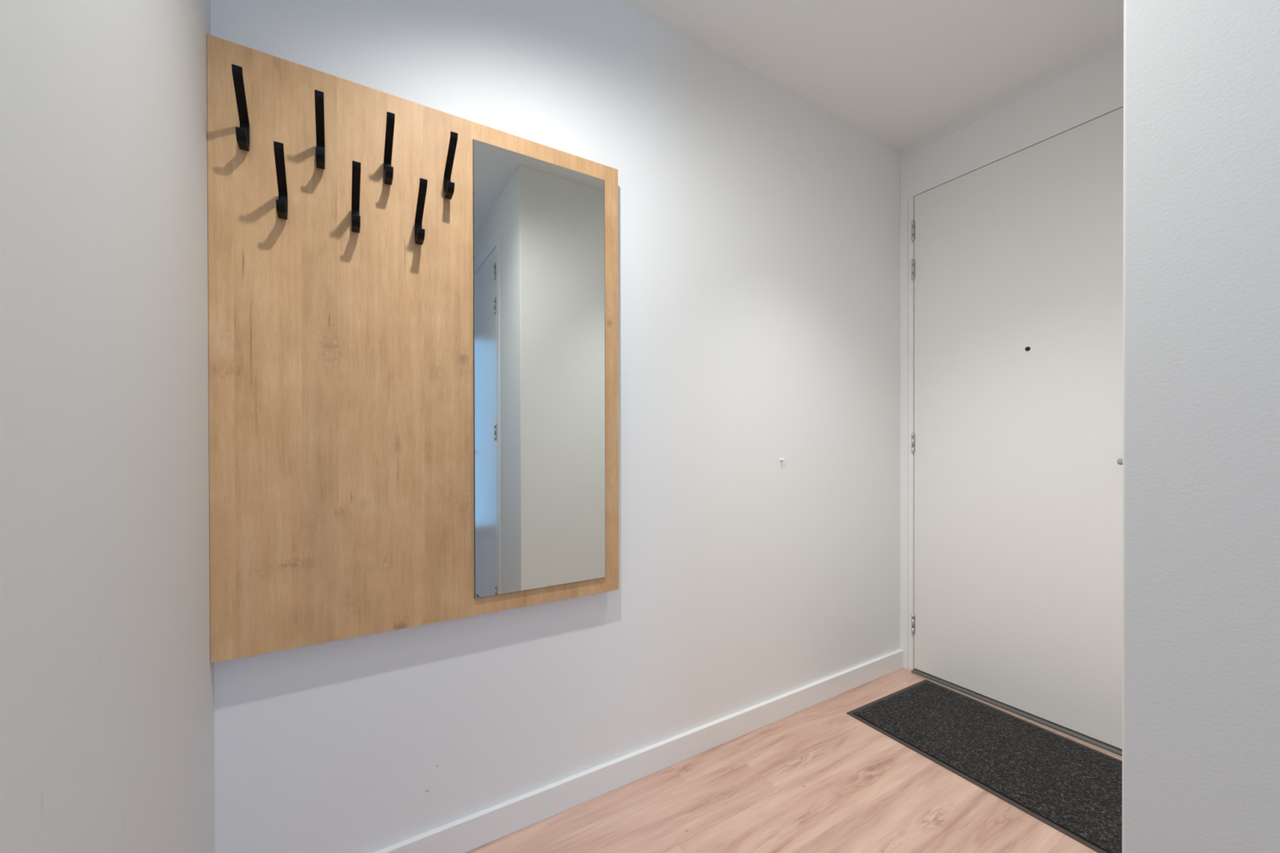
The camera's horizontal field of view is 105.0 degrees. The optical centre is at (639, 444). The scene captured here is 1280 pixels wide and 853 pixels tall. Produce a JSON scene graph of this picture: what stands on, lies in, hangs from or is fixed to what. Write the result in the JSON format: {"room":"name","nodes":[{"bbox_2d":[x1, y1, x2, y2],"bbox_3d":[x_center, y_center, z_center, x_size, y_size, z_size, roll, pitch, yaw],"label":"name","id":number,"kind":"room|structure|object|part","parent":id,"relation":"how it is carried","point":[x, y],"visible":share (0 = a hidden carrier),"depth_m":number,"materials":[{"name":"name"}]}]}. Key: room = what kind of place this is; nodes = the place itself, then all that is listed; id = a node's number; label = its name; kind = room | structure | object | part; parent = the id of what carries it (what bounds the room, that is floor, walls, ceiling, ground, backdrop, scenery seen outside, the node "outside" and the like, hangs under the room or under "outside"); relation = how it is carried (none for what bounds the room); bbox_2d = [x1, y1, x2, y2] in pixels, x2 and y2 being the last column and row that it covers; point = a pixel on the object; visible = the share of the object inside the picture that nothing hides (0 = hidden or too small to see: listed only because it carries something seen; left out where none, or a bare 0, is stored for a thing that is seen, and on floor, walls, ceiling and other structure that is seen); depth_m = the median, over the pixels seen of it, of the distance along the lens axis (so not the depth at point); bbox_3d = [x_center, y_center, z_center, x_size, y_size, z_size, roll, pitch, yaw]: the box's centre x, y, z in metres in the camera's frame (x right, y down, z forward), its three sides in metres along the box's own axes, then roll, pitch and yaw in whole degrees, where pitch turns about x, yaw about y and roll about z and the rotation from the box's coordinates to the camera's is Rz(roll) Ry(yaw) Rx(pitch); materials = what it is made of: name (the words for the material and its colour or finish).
{"room":"entrance hallway","nodes":[
{"label":"entrance hallway","id":0,"kind":"room"},
{"bbox_2d":[0,0,215,852],"bbox_3d":[0.311,-0.164,-1.075,0.120,2.600,5.000,0,0,-32],"label":"wall","id":1,"kind":"structure","parent":0,"point":[107,673],"depth_m":0.58,"materials":[{"name":"paint"}]},
{"bbox_2d":[210,0,900,852],"bbox_3d":[0.226,-0.176,1.878,3.066,2.600,0.120,0,0,-32],"label":"wall","id":2,"kind":"structure","parent":0,"point":[759,225],"depth_m":1.69,"materials":[{"name":"white paint"}]},
{"bbox_2d":[206,33,618,663],"bbox_3d":[-0.508,-0.206,1.332,1.003,1.348,0.042,0,0,-32],"label":"wall panel","id":3,"kind":"object","parent":2,"relation":"attached to","point":[341,359],"visible":0.82,"depth_m":1.18,"materials":[{"name":"brown wood"}]},
{"bbox_2d":[231,63,249,151],"bbox_3d":[-0.844,-0.706,1.039,0.017,0.128,0.102,0,0,-32],"label":"coat hook","id":4,"kind":"object","parent":3,"relation":"attached to","point":[242,132],"visible":1,"depth_m":1.04,"materials":[{"name":"black metal"}]},
{"bbox_2d":[273,141,288,219],"bbox_3d":[-0.786,-0.573,1.075,0.017,0.128,0.102,0,0,-32],"label":"coat hook","id":5,"kind":"object","parent":3,"relation":"attached to","point":[282,203],"visible":1,"depth_m":1.07,"materials":[{"name":"black metal"}]},
{"bbox_2d":[314,89,324,169],"bbox_3d":[-0.725,-0.707,1.112,0.017,0.128,0.102,0,0,-32],"label":"coat hook","id":6,"kind":"object","parent":3,"relation":"attached to","point":[318,95],"visible":1,"depth_m":1.11,"materials":[{"name":"black metal"}]},
{"bbox_2d":[351,160,360,232],"bbox_3d":[-0.665,-0.575,1.149,0.017,0.128,0.102,0,0,-32],"label":"coat hook","id":7,"kind":"object","parent":3,"relation":"attached to","point":[356,166],"visible":1,"depth_m":1.15,"materials":[{"name":"black metal"}]},
{"bbox_2d":[383,111,395,185],"bbox_3d":[-0.606,-0.709,1.185,0.017,0.128,0.102,0,0,-32],"label":"coat hook","id":8,"kind":"object","parent":3,"relation":"attached to","point":[388,169],"visible":1,"depth_m":1.18,"materials":[{"name":"black metal"}]},
{"bbox_2d":[414,177,427,244],"bbox_3d":[-0.546,-0.576,1.222,0.017,0.128,0.102,0,0,-32],"label":"coat hook","id":9,"kind":"object","parent":3,"relation":"attached to","point":[420,233],"visible":1,"depth_m":1.22,"materials":[{"name":"black metal"}]},
{"bbox_2d":[443,131,457,199],"bbox_3d":[-0.486,-0.711,1.259,0.017,0.128,0.102,0,0,-32],"label":"coat hook","id":10,"kind":"object","parent":3,"relation":"attached to","point":[448,186],"visible":1,"depth_m":1.26,"materials":[{"name":"black metal"}]},
{"bbox_2d":[472,138,605,599],"bbox_3d":[-0.282,-0.206,1.441,0.401,1.250,0.008,0,0,-32],"label":"mirror","id":11,"kind":"object","parent":3,"relation":"attached to","point":[539,225],"visible":1,"depth_m":1.43,"materials":[{"name":"silver mirror"}]},
{"bbox_2d":[373,648,902,852],"bbox_3d":[0.188,1.081,1.777,2.646,0.088,0.018,0,0,-32],"label":"baseboard","id":12,"kind":"structure","parent":2,"relation":"attached to","point":[469,833],"depth_m":1.62,"materials":[{"name":"white paint"}]},
{"bbox_2d":[466,667,1122,852],"bbox_3d":[1.642,1.171,-0.418,3.066,0.080,5.520,0,0,-32],"label":"floor","id":13,"kind":"structure","parent":0,"point":[818,778],"depth_m":1.52,"materials":[{"name":"brown wood"}]},
{"bbox_2d":[846,679,1122,852],"bbox_3d":[1.335,1.118,1.803,0.578,0.009,0.900,0,0,-30],"label":"doormat","id":14,"kind":"object","parent":13,"relation":"on","point":[1073,788],"visible":0.84,"depth_m":1.75,"materials":[{"name":"black carpet"}]},
{"bbox_2d":[622,0,1124,150],"bbox_3d":[1.636,-1.509,-0.429,3.066,0.080,5.520,0,0,-32],"label":"ceiling","id":15,"kind":"structure","parent":0,"point":[900,72],"depth_m":1.82,"materials":[{"name":"paint"}]},
{"bbox_2d":[900,34,1123,159],"bbox_3d":[1.697,-0.180,1.996,0.156,2.600,1.218,0,0,-32],"label":"wall","id":16,"kind":"structure","parent":0,"point":[1116,43],"depth_m":2.03,"materials":[{"name":"white paint"}]},
{"bbox_2d":[899,46,1123,756],"bbox_3d":[1.624,-0.156,2.036,0.198,2.553,1.072,0,0,-32],"label":"door","id":17,"kind":"structure","parent":16,"relation":"in","point":[1011,411],"depth_m":2.03,"materials":[{"name":"white paint"}]},
{"bbox_3d":[1.734,0.061,1.691,0.023,0.023,0.130,0,0,-32],"label":"lever","id":18,"kind":"part","parent":17,"relation":"part of","materials":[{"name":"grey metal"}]},
{"bbox_2d":[911,672,1122,759],"bbox_3d":[1.585,1.119,1.981,0.012,0.004,0.988,0,0,-32],"label":"threshold","id":19,"kind":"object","parent":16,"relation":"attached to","point":[913,673],"depth_m":1.99,"materials":[{"name":"silver metal"}]},
{"bbox_2d":[1121,0,1279,852],"bbox_3d":[1.496,-0.175,0.934,1.889,2.600,0.382,0,0,-32],"label":"wall","id":20,"kind":"structure","parent":0,"point":[1201,439],"depth_m":0.55,"materials":[{"name":"paint"}]}
]}

